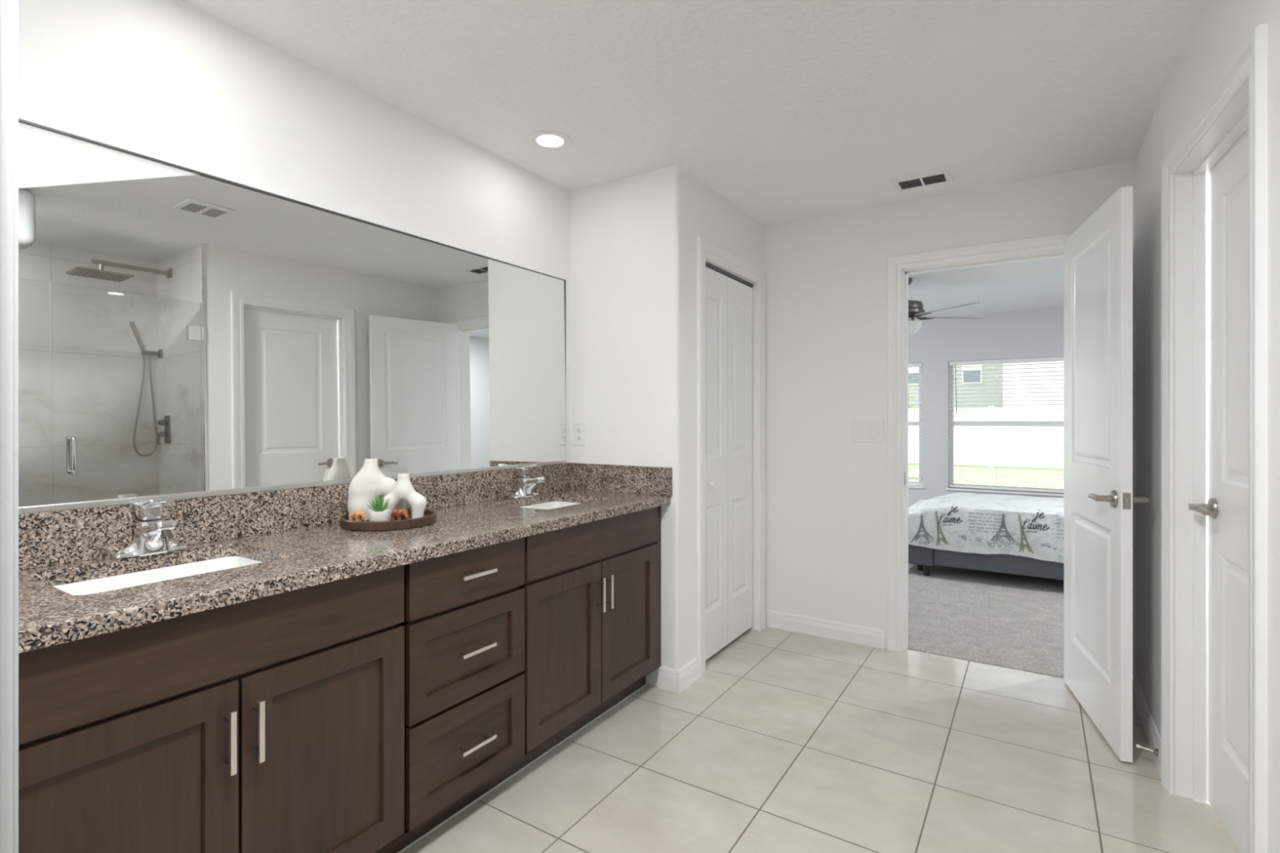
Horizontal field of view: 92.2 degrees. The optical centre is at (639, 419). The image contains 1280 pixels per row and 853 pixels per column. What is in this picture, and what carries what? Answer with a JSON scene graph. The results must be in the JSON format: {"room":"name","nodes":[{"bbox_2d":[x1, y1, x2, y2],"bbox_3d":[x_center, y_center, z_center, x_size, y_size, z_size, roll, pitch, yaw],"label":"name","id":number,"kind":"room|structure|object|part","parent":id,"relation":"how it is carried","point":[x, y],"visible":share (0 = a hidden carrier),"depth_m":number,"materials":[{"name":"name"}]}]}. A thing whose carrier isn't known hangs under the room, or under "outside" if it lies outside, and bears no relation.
{"room":"bathroom","nodes":[
{"label":"bathroom","id":0,"kind":"room"},
{"bbox_2d":[18,0,570,462],"bbox_3d":[-0.754,0.040,2.671,0.100,2.440,3.605,0,0,33],"label":"wall","id":1,"kind":"structure","parent":0,"point":[171,80],"depth_m":1.88,"materials":[{"name":"white paint"}]},
{"bbox_2d":[18,115,566,514],"bbox_3d":[-0.985,-0.248,2.207,0.021,0.944,2.245,0,0,33],"label":"vanity mirror","id":2,"kind":"object","parent":1,"relation":"attached to","point":[205,334],"visible":0.91,"depth_m":1.89,"materials":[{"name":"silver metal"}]},
{"bbox_2d":[18,462,571,570],"bbox_3d":[-0.977,0.289,2.212,0.022,0.131,2.318,0,0,33],"label":"backsplash","id":3,"kind":"structure","parent":1,"relation":"attached to","point":[46,539],"depth_m":1.83,"materials":[{"name":"stone"}]},
{"bbox_2d":[367,508,390,521],"bbox_3d":[-0.852,0.320,2.012,0.069,0.046,0.069,0,0,33],"label":"pot","id":4,"kind":"object","parent":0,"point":[375,514],"depth_m":1.99,"materials":[{"name":"white ceramic"}]},
{"bbox_2d":[570,164,703,686],"bbox_3d":[-0.020,0.040,3.133,0.635,2.440,0.267,0,0,33],"label":"wall","id":5,"kind":"structure","parent":0,"point":[633,238],"depth_m":2.97,"materials":[{"name":"white paint"}]},
{"bbox_2d":[573,422,585,445],"bbox_3d":[-0.310,0.075,3.156,0.074,0.116,0.009,0,0,33],"label":"wall outlet","id":6,"kind":"object","parent":5,"relation":"attached to","point":[579,428],"visible":1,"depth_m":3.15,"materials":[{"name":"white plastic"}]},
{"bbox_2d":[577,426,581,432],"bbox_3d":[-0.312,0.055,3.153,0.030,0.028,0.003,0,0,33],"label":"receptacle","id":7,"kind":"object","parent":6,"relation":"attached to","point":[579,428],"depth_m":3.15,"materials":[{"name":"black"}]},
{"bbox_2d":[577,435,581,440],"bbox_3d":[-0.312,0.095,3.153,0.030,0.028,0.003,0,0,33],"label":"receptacle","id":8,"kind":"object","parent":6,"relation":"attached to","point":[579,437],"depth_m":3.15,"materials":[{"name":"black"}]},
{"bbox_2d":[657,657,699,693],"bbox_3d":[0.187,1.210,2.947,0.114,0.100,0.206,0,0,33],"label":"baseboard","id":9,"kind":"structure","parent":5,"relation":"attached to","point":[669,679],"depth_m":2.88,"materials":[{"name":"white paint"}]},
{"bbox_2d":[179,0,1210,319],"bbox_3d":[1.002,-1.230,3.089,6.400,0.100,9.780,0,0,33],"label":"ceiling","id":10,"kind":"structure","parent":0,"point":[788,110],"depth_m":2.17,"materials":[{"name":"white paint"}]},
{"bbox_2d":[528,130,572,151],"bbox_3d":[-0.380,-1.176,2.606,0.184,0.007,0.184,0,0,33],"label":"recessed light","id":11,"kind":"object","parent":10,"relation":"in","point":[549,140],"visible":1,"depth_m":2.60,"materials":[{"name":"white plastic"}]},
{"bbox_2d":[891,169,953,191],"bbox_3d":[1.395,-1.174,3.044,0.260,0.012,0.160,0,0,33],"label":"ceiling vent","id":12,"kind":"object","parent":10,"relation":"in","point":[943,176],"visible":1,"depth_m":3.03,"materials":[{"name":"white plastic"}]},
{"bbox_2d":[908,277,982,336],"bbox_3d":[2.178,-0.924,5.223,1.277,0.511,1.316,0,0,33],"label":"ceiling fan","id":13,"kind":"object","parent":10,"relation":"hanging from","point":[916,309],"visible":0.34,"depth_m":5.07,"materials":[{"name":"grey metal"}]},
{"bbox_3d":[2.223,-0.754,5.199,0.300,0.132,0.300,0,0,33],"label":"lamp shade","id":14,"kind":"part","parent":13,"relation":"part of","materials":[{"name":"white glass"}]},
{"bbox_3d":[2.223,-0.902,5.199,0.330,0.175,0.330,0,0,33],"label":"motor","id":15,"kind":"part","parent":13,"relation":"part of","materials":[{"name":"grey metal"}]},
{"bbox_3d":[2.391,-0.862,4.803,0.143,0.035,0.520,0,0,-23],"label":"blade","id":16,"kind":"part","parent":13,"relation":"part of","materials":[{"name":"grey paint"}]},
{"bbox_3d":[2.652,-0.862,5.237,0.520,0.035,0.143,0,0,-5],"label":"blade","id":17,"kind":"part","parent":13,"relation":"part of","materials":[{"name":"grey paint"}]},
{"bbox_2d":[703,182,764,271],"bbox_3d":[0.494,0.040,3.450,0.115,2.440,0.823,0,0,33],"label":"wall","id":18,"kind":"structure","parent":0,"point":[726,226],"depth_m":3.37,"materials":[{"name":"white paint"}]},
{"bbox_2d":[705,266,751,660],"bbox_3d":[0.482,0.227,3.389,0.060,2.022,0.697,0,0,33],"label":"door","id":19,"kind":"structure","parent":18,"relation":"in","point":[728,301],"depth_m":3.39,"materials":[{"name":"white paint"}]},
{"bbox_3d":[0.373,0.335,3.191,0.030,0.032,0.032,0,0,33],"label":"knob","id":20,"kind":"part","parent":19,"relation":"part of","materials":[{"name":"white plastic"}]},
{"bbox_2d":[697,236,765,677],"bbox_3d":[0.472,0.185,3.399,0.134,2.150,0.864,0,0,33],"label":"door frame","id":21,"kind":"structure","parent":18,"relation":"attached to","point":[709,255],"depth_m":3.60,"materials":[{"name":"white paint"}]},
{"bbox_2d":[400,563,1239,852],"bbox_3d":[0.961,1.298,3.026,6.200,0.084,9.630,0,0,33],"label":"floor","id":22,"kind":"structure","parent":0,"point":[786,741],"depth_m":2.26,"materials":[{"name":"tile"}]},
{"bbox_2d":[18,564,404,852],"bbox_3d":[-1.110,0.825,1.461,0.588,0.866,0.912,0,0,33],"label":"vanity cabinet","id":23,"kind":"object","parent":22,"relation":"on","point":[274,723],"visible":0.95,"depth_m":1.32,"materials":[{"name":"brown wood"}]},
{"bbox_3d":[-0.997,0.856,1.175,0.018,0.572,0.417,0,0,33],"label":"door","id":24,"kind":"part","parent":23,"relation":"part of","materials":[{"name":"brown wood"}]},
{"bbox_3d":[-0.879,0.642,1.318,0.028,0.009,0.010,0,0,33],"label":"handle post","id":25,"kind":"part","parent":23,"relation":"part of","materials":[{"name":"silver metal"}]},
{"bbox_3d":[-0.879,0.732,1.318,0.028,0.009,0.010,0,0,33],"label":"handle post","id":26,"kind":"part","parent":23,"relation":"part of","materials":[{"name":"silver metal"}]},
{"bbox_3d":[-0.865,0.687,1.308,0.010,0.134,0.012,0,0,33],"label":"handle","id":27,"kind":"part","parent":23,"relation":"part of","materials":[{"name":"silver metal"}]},
{"bbox_3d":[-0.849,0.642,1.366,0.028,0.009,0.010,0,0,33],"label":"handle post","id":28,"kind":"part","parent":23,"relation":"part of","materials":[{"name":"silver metal"}]},
{"bbox_3d":[-0.849,0.732,1.366,0.028,0.009,0.010,0,0,33],"label":"handle post","id":29,"kind":"part","parent":23,"relation":"part of","materials":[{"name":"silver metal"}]},
{"bbox_3d":[-0.834,0.687,1.356,0.010,0.134,0.012,0,0,33],"label":"handle","id":30,"kind":"part","parent":23,"relation":"part of","materials":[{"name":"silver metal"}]},
{"bbox_3d":[-0.769,0.856,1.530,0.018,0.572,0.413,0,0,33],"label":"door","id":31,"kind":"part","parent":23,"relation":"part of","materials":[{"name":"brown wood"}]},
{"bbox_2d":[18,462,672,653],"bbox_3d":[-0.731,0.308,2.054,0.607,0.168,2.318,0,0,33],"label":"countertop","id":32,"kind":"structure","parent":23,"relation":"on","point":[298,537],"depth_m":1.72,"materials":[{"name":"stone"}]},
{"bbox_2d":[109,497,186,559],"bbox_3d":[-1.263,0.280,1.607,0.143,0.148,0.160,0,0,33],"label":"faucet","id":33,"kind":"object","parent":32,"relation":"on","point":[151,533],"visible":1,"depth_m":1.60,"materials":[{"name":"silver metal"}]},
{"bbox_3d":[-1.262,0.306,1.607,0.141,0.096,0.160,0,0,33],"label":"spout","id":34,"kind":"part","parent":33,"relation":"part of","materials":[{"name":"silver metal"}]},
{"bbox_3d":[-1.284,0.235,1.621,0.093,0.059,0.056,0,0,33],"label":"lever handle","id":35,"kind":"part","parent":33,"relation":"part of","materials":[{"name":"silver metal"}]},
{"bbox_2d":[53,555,262,595],"bbox_3d":[-1.147,0.456,1.504,0.390,0.128,0.497,0,0,33],"label":"sink","id":36,"kind":"object","parent":32,"relation":"in","point":[144,577],"visible":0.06,"depth_m":1.61,"materials":[{"name":"white ceramic"}]},
{"bbox_2d":[339,508,435,531],"bbox_3d":[-0.854,0.340,2.100,0.304,0.030,0.304,0,0,33],"label":"round tray","id":37,"kind":"object","parent":32,"relation":"on","point":[429,516],"visible":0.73,"depth_m":1.98,"materials":[{"name":"brown wood"}]},
{"bbox_2d":[348,510,367,521],"bbox_3d":[-0.936,0.322,2.046,0.070,0.042,0.033,0,0,17],"label":"elephant figurine","id":38,"kind":"object","parent":37,"relation":"on","point":[355,515],"visible":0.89,"depth_m":2.04,"materials":[{"name":"orange wood"}]},
{"bbox_2d":[346,458,407,520],"bbox_3d":[-0.904,0.239,2.122,0.190,0.208,0.078,0,0,-12],"label":"vase","id":39,"kind":"object","parent":37,"relation":"on","point":[370,482],"visible":0.7,"depth_m":2.09,"materials":[{"name":"white ceramic"}]},
{"bbox_2d":[365,495,392,521],"bbox_3d":[-0.853,0.295,2.006,0.098,0.096,0.088,0,0,33],"label":"potted succulent","id":40,"kind":"object","parent":37,"relation":"on","point":[379,513],"visible":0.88,"depth_m":1.99,"materials":[{"name":"green plant"}]},
{"bbox_2d":[391,508,409,520],"bbox_3d":[-0.794,0.319,2.046,0.082,0.048,0.038,0,0,33],"label":"elephant figurine","id":41,"kind":"object","parent":37,"relation":"on","point":[397,513],"visible":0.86,"depth_m":2.03,"materials":[{"name":"brown wood"}]},
{"bbox_2d":[382,473,426,520],"bbox_3d":[-0.800,0.264,2.086,0.149,0.158,0.060,0,0,-10],"label":"vase","id":42,"kind":"object","parent":37,"relation":"on","point":[403,490],"visible":0.8,"depth_m":2.07,"materials":[{"name":"white ceramic"}]},
{"bbox_2d":[508,464,544,498],"bbox_3d":[-0.497,0.280,2.797,0.143,0.148,0.160,0,0,33],"label":"faucet","id":43,"kind":"object","parent":32,"relation":"on","point":[525,484],"visible":1,"depth_m":2.79,"materials":[{"name":"silver metal"}]},
{"bbox_3d":[-0.518,0.235,2.811,0.093,0.059,0.056,0,0,33],"label":"lever handle","id":44,"kind":"part","parent":43,"relation":"part of","materials":[{"name":"silver metal"}]},
{"bbox_3d":[-0.496,0.306,2.796,0.141,0.096,0.160,0,0,33],"label":"spout","id":45,"kind":"part","parent":43,"relation":"part of","materials":[{"name":"silver metal"}]},
{"bbox_2d":[522,501,580,509],"bbox_3d":[-0.386,0.456,2.687,0.390,0.128,0.497,0,0,33],"label":"sink","id":46,"kind":"object","parent":32,"relation":"in","point":[553,504],"visible":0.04,"depth_m":2.91,"materials":[{"name":"white ceramic"}]},
{"bbox_2d":[385,537,524,852],"bbox_3d":[-0.735,0.825,2.044,0.588,0.866,0.473,0,0,33],"label":"vanity cabinet","id":47,"kind":"object","parent":22,"relation":"on","point":[464,624],"visible":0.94,"depth_m":1.87,"materials":[{"name":"brown wood"}]},
{"bbox_3d":[-0.531,0.998,1.859,0.028,0.009,0.010,0,0,33],"label":"handle post","id":48,"kind":"part","parent":47,"relation":"part of","materials":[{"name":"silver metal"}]},
{"bbox_3d":[-0.524,1.006,1.911,0.018,0.280,0.458,0,0,33],"label":"drawer","id":49,"kind":"part","parent":47,"relation":"part of","materials":[{"name":"brown wood"}]},
{"bbox_3d":[-0.524,0.716,1.911,0.018,0.279,0.458,0,0,33],"label":"drawer","id":50,"kind":"part","parent":47,"relation":"part of","materials":[{"name":"brown wood"}]},
{"bbox_3d":[-0.524,0.479,1.911,0.018,0.165,0.458,0,0,33],"label":"drawer","id":51,"kind":"part","parent":47,"relation":"part of","materials":[{"name":"brown wood"}]},
{"bbox_3d":[-0.491,0.998,1.887,0.010,0.012,0.134,0,0,33],"label":"handle","id":52,"kind":"part","parent":47,"relation":"part of","materials":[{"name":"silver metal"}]},
{"bbox_3d":[-0.491,0.708,1.888,0.010,0.012,0.134,0,0,33],"label":"handle","id":53,"kind":"part","parent":47,"relation":"part of","materials":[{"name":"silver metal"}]},
{"bbox_3d":[-0.490,0.475,1.890,0.010,0.012,0.134,0,0,33],"label":"handle","id":54,"kind":"part","parent":47,"relation":"part of","materials":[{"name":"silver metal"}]},
{"bbox_2d":[396,684,646,852],"bbox_3d":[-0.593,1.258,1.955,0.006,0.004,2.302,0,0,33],"label":"toe kick","id":55,"kind":"object","parent":22,"relation":"on","point":[633,693],"visible":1,"depth_m":2.15,"materials":[{"name":"brown wood"}]},
{"bbox_2d":[506,506,661,777],"bbox_3d":[-0.354,0.825,2.635,0.588,0.866,0.931,0,0,33],"label":"vanity cabinet","id":56,"kind":"object","parent":22,"relation":"on","point":[593,589],"visible":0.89,"depth_m":2.41,"materials":[{"name":"brown wood"}]},
{"bbox_3d":[-0.278,0.857,2.293,0.018,0.570,0.426,0,0,33],"label":"door","id":57,"kind":"part","parent":56,"relation":"part of","materials":[{"name":"brown wood"}]},
{"bbox_3d":[-0.142,0.693,2.430,0.010,0.134,0.012,0,0,33],"label":"handle","id":58,"kind":"part","parent":56,"relation":"part of","materials":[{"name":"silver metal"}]},
{"bbox_3d":[-0.113,0.693,2.475,0.010,0.134,0.012,0,0,33],"label":"handle","id":59,"kind":"part","parent":56,"relation":"part of","materials":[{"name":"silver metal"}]},
{"bbox_3d":[-0.043,0.857,2.658,0.018,0.570,0.428,0,0,33],"label":"door","id":60,"kind":"part","parent":56,"relation":"part of","materials":[{"name":"brown wood"}]},
{"bbox_2d":[908,544,1063,580],"bbox_3d":[3.244,1.130,4.928,2.060,0.251,1.022,0,0,33],"label":"frame","id":61,"kind":"object","parent":22,"relation":"on","point":[924,557],"visible":0.26,"depth_m":4.72,"materials":[{"name":"fabric"}]},
{"bbox_3d":[2.330,1.214,5.125,0.056,0.084,0.056,0,0,33],"label":"leg","id":62,"kind":"part","parent":61,"relation":"part of","materials":[{"name":"black"}]},
{"bbox_3d":[2.308,1.214,4.960,0.056,0.084,0.056,0,0,33],"label":"leg","id":63,"kind":"part","parent":61,"relation":"part of","materials":[{"name":"black"}]},
{"bbox_3d":[3.261,0.902,4.918,1.900,0.204,0.960,0,0,33],"label":"mattress","id":64,"kind":"object","parent":61,"relation":"on","visible":0},
{"bbox_2d":[908,492,1063,563],"bbox_3d":[3.247,0.854,4.909,2.115,0.413,1.094,0,0,33],"label":"duvet","id":65,"kind":"object","parent":64,"relation":"on","point":[1029,526],"visible":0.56,"depth_m":4.71,"materials":[{"name":"fabric"}]},
{"bbox_2d":[764,160,1135,674],"bbox_3d":[1.530,0.040,3.309,2.010,2.440,0.060,0,0,33],"label":"wall","id":66,"kind":"structure","parent":0,"point":[826,276],"depth_m":3.50,"materials":[{"name":"white paint"}]},
{"bbox_2d":[765,608,884,648],"bbox_3d":[1.052,1.210,3.572,0.693,0.100,0.014,0,0,33],"label":"baseboard","id":67,"kind":"structure","parent":66,"relation":"attached to","point":[853,633],"depth_m":3.55,"materials":[{"name":"white paint"}]},
{"bbox_2d":[851,419,883,443],"bbox_3d":[1.267,0.066,3.436,0.173,0.128,0.010,0,0,33],"label":"light switch","id":68,"kind":"object","parent":66,"relation":"attached to","point":[862,430],"visible":1,"depth_m":3.43,"materials":[{"name":"white plastic"}]},
{"bbox_2d":[887,231,1074,652],"bbox_3d":[1.760,0.185,3.182,0.891,2.149,0.134,0,0,33],"label":"door frame","id":69,"kind":"structure","parent":66,"relation":"attached to","point":[900,267],"depth_m":3.34,"materials":[{"name":"white paint"}]},
{"bbox_2d":[1063,186,1148,762],"bbox_3d":[1.888,0.200,2.597,0.169,2.096,0.759,0,0,17],"label":"door","id":70,"kind":"structure","parent":66,"relation":"in","point":[1099,500],"depth_m":2.47,"materials":[{"name":"white paint"}]},
{"bbox_3d":[1.762,0.298,2.356,0.066,0.066,0.149,0,0,21],"label":"handle","id":71,"kind":"part","parent":70,"relation":"part of","materials":[{"name":"silver metal"}]},
{"bbox_3d":[1.857,0.298,2.319,0.066,0.066,0.149,0,0,21],"label":"handle","id":72,"kind":"part","parent":70,"relation":"part of","materials":[{"name":"silver metal"}]},
{"bbox_2d":[908,307,1063,506],"bbox_3d":[3.606,0.040,7.134,6.400,2.440,0.140,0,0,33],"label":"wall","id":73,"kind":"structure","parent":0,"point":[1036,333],"depth_m":7.08,"materials":[{"name":"white paint"}]},
{"bbox_2d":[908,367,924,488],"bbox_3d":[2.862,0.073,7.595,1.190,1.477,0.160,0,0,33],"label":"window","id":74,"kind":"structure","parent":73,"relation":"in","point":[912,483],"depth_m":7.32,"materials":[{"name":"white plastic"}]},
{"bbox_3d":[2.883,0.050,7.628,1.060,0.050,0.050,0,0,33],"label":"meeting rail","id":75,"kind":"part","parent":74,"relation":"part of","materials":[{"name":"white plastic"}]},
{"bbox_2d":[908,363,922,479],"bbox_3d":[2.852,0.026,7.580,1.138,1.378,0.050,0,0,33],"label":"window blind","id":76,"kind":"object","parent":74,"relation":"attached to","point":[910,365],"visible":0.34,"depth_m":7.30,"materials":[{"name":"white plastic"}]},
{"bbox_3d":[2.853,0.704,7.581,1.134,0.022,0.048,0,0,33],"label":"rail","id":77,"kind":"part","parent":76,"relation":"part of","materials":[{"name":"white plastic"}]},
{"bbox_3d":[2.845,0.801,7.570,1.190,0.022,0.100,0,0,33],"label":"sill","id":78,"kind":"part","parent":74,"relation":"part of","materials":[{"name":"white paint"}]},
{"bbox_2d":[946,360,1063,496],"bbox_3d":[4.133,0.073,6.776,1.365,1.477,0.160,0,0,33],"label":"window","id":79,"kind":"structure","parent":73,"relation":"in","point":[951,393],"depth_m":6.96,"materials":[{"name":"white plastic"}]},
{"bbox_3d":[4.117,0.801,6.751,1.365,0.022,0.100,0,0,33],"label":"sill","id":80,"kind":"part","parent":79,"relation":"part of","materials":[{"name":"white paint"}]},
{"bbox_2d":[948,356,1063,493],"bbox_3d":[4.120,0.058,6.755,1.313,1.441,0.064,0,0,33],"label":"window blind","id":81,"kind":"object","parent":79,"relation":"attached to","point":[1052,358],"visible":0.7,"depth_m":6.83,"materials":[{"name":"white plastic"}]},
{"bbox_3d":[4.124,0.767,6.762,1.309,0.022,0.048,0,0,33],"label":"rail","id":82,"kind":"part","parent":81,"relation":"part of","materials":[{"name":"white plastic"}]},
{"bbox_3d":[4.155,0.050,6.810,1.235,0.050,0.050,0,0,33],"label":"meeting rail","id":83,"kind":"part","parent":79,"relation":"part of","materials":[{"name":"white plastic"}]},
{"bbox_2d":[1135,0,1279,852],"bbox_3d":[1.844,0.040,2.016,0.152,2.440,1.779,0,0,31],"label":"wall","id":84,"kind":"structure","parent":0,"point":[1224,26],"depth_m":1.99,"materials":[{"name":"white paint"}]},
{"bbox_2d":[1132,673,1160,777],"bbox_3d":[1.978,1.210,2.519,0.160,0.100,0.783,0,0,33],"label":"baseboard","id":85,"kind":"structure","parent":84,"relation":"attached to","point":[1152,734],"depth_m":2.44,"materials":[{"name":"white paint"}]},
{"bbox_2d":[1136,743,1158,756],"bbox_3d":[1.839,1.198,2.233,0.026,0.026,0.061,0,0,-42],"label":"door stop","id":86,"kind":"object","parent":84,"relation":"attached to","point":[1155,752],"visible":1,"depth_m":2.23,"materials":[{"name":"silver metal"}]},
{"bbox_3d":[1.841,1.198,2.230,0.026,0.026,0.053,0,0,-43],"label":"rod","id":87,"kind":"part","parent":86,"relation":"part of","materials":[{"name":"silver metal"}]},
{"bbox_2d":[1160,22,1266,852],"bbox_3d":[1.669,0.180,1.740,0.139,2.159,0.838,0,0,29],"label":"door frame","id":88,"kind":"structure","parent":84,"relation":"attached to","point":[1237,103],"depth_m":2.03,"materials":[{"name":"white paint"}]},
{"bbox_2d":[1188,128,1248,852],"bbox_3d":[1.684,0.215,1.728,0.100,2.066,0.681,0,0,29],"label":"door","id":89,"kind":"structure","parent":84,"relation":"in","point":[1227,508],"depth_m":1.86,"materials":[{"name":"white paint"}]},
{"bbox_3d":[1.781,0.283,1.942,0.067,0.066,0.153,0,0,33],"label":"handle","id":90,"kind":"part","parent":89,"relation":"part of","materials":[{"name":"silver metal"}]},
{"bbox_3d":[-0.298,0.040,0.305,3.430,2.440,0.120,0,0,33],"label":"wall","id":91,"kind":"structure","parent":0,"visible":0},
{"bbox_2d":[0,0,18,852],"bbox_3d":[-0.650,0.160,0.541,0.075,2.200,0.137,0,0,33],"label":"trim","id":92,"kind":"structure","parent":91,"relation":"attached to","point":[9,9],"depth_m":0.57,"materials":[{"name":"grey paint"}]},
{"label":"outside","id":93,"kind":"structure","parent":0,"visible":0},
{"bbox_2d":[908,462,1063,488],"bbox_3d":[12.643,1.490,23.389,80.000,0.140,36.980,0,0,33],"label":"ground","id":94,"kind":"structure","parent":93,"point":[1042,475],"depth_m":15.57,"materials":[{"name":"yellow plant"}]},
{"bbox_2d":[908,386,914,408],"bbox_3d":[8.630,0.168,20.874,1.215,2.504,1.199,0,0,22],"label":"shrub","id":95,"kind":"object","parent":94,"relation":"on","point":[913,398],"visible":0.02,"depth_m":20.49,"materials":[{"name":"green plant"}]},
{"bbox_2d":[908,363,1003,408],"bbox_3d":[11.593,-1.810,29.405,10.520,6.460,6.800,0,0,33],"label":"house","id":96,"kind":"structure","parent":94,"relation":"on","point":[991,393],"depth_m":24.65,"materials":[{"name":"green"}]},
{"bbox_3d":[11.512,-1.720,25.788,0.600,0.440,0.030,0,0,33],"label":"pane","id":97,"kind":"part","parent":96,"relation":"part of","materials":[{"name":"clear glass"}]},
{"bbox_3d":[13.278,-1.720,24.652,0.600,0.440,0.030,0,0,33],"label":"pane","id":98,"kind":"part","parent":96,"relation":"part of","materials":[{"name":"clear glass"}]},
{"bbox_2d":[908,405,1063,468],"bbox_3d":[11.368,0.500,17.657,31.200,1.840,0.140,0,0,33],"label":"vinyl fence","id":99,"kind":"object","parent":94,"relation":"on","point":[1047,438],"visible":0.11,"depth_m":18.06,"materials":[{"name":"white plastic"}]},
{"bbox_3d":[10.418,0.500,18.269,0.140,1.840,0.140,0,0,33],"label":"post","id":100,"kind":"part","parent":99,"relation":"part of","materials":[{"name":"white plastic"}]},
{"bbox_2d":[1003,360,1063,407],"bbox_3d":[18.985,-1.810,19.384,13.400,6.460,1.950,0,0,33],"label":"house","id":101,"kind":"structure","parent":94,"relation":"on","point":[1030,402],"depth_m":21.90,"materials":[{"name":"white"}]}
]}

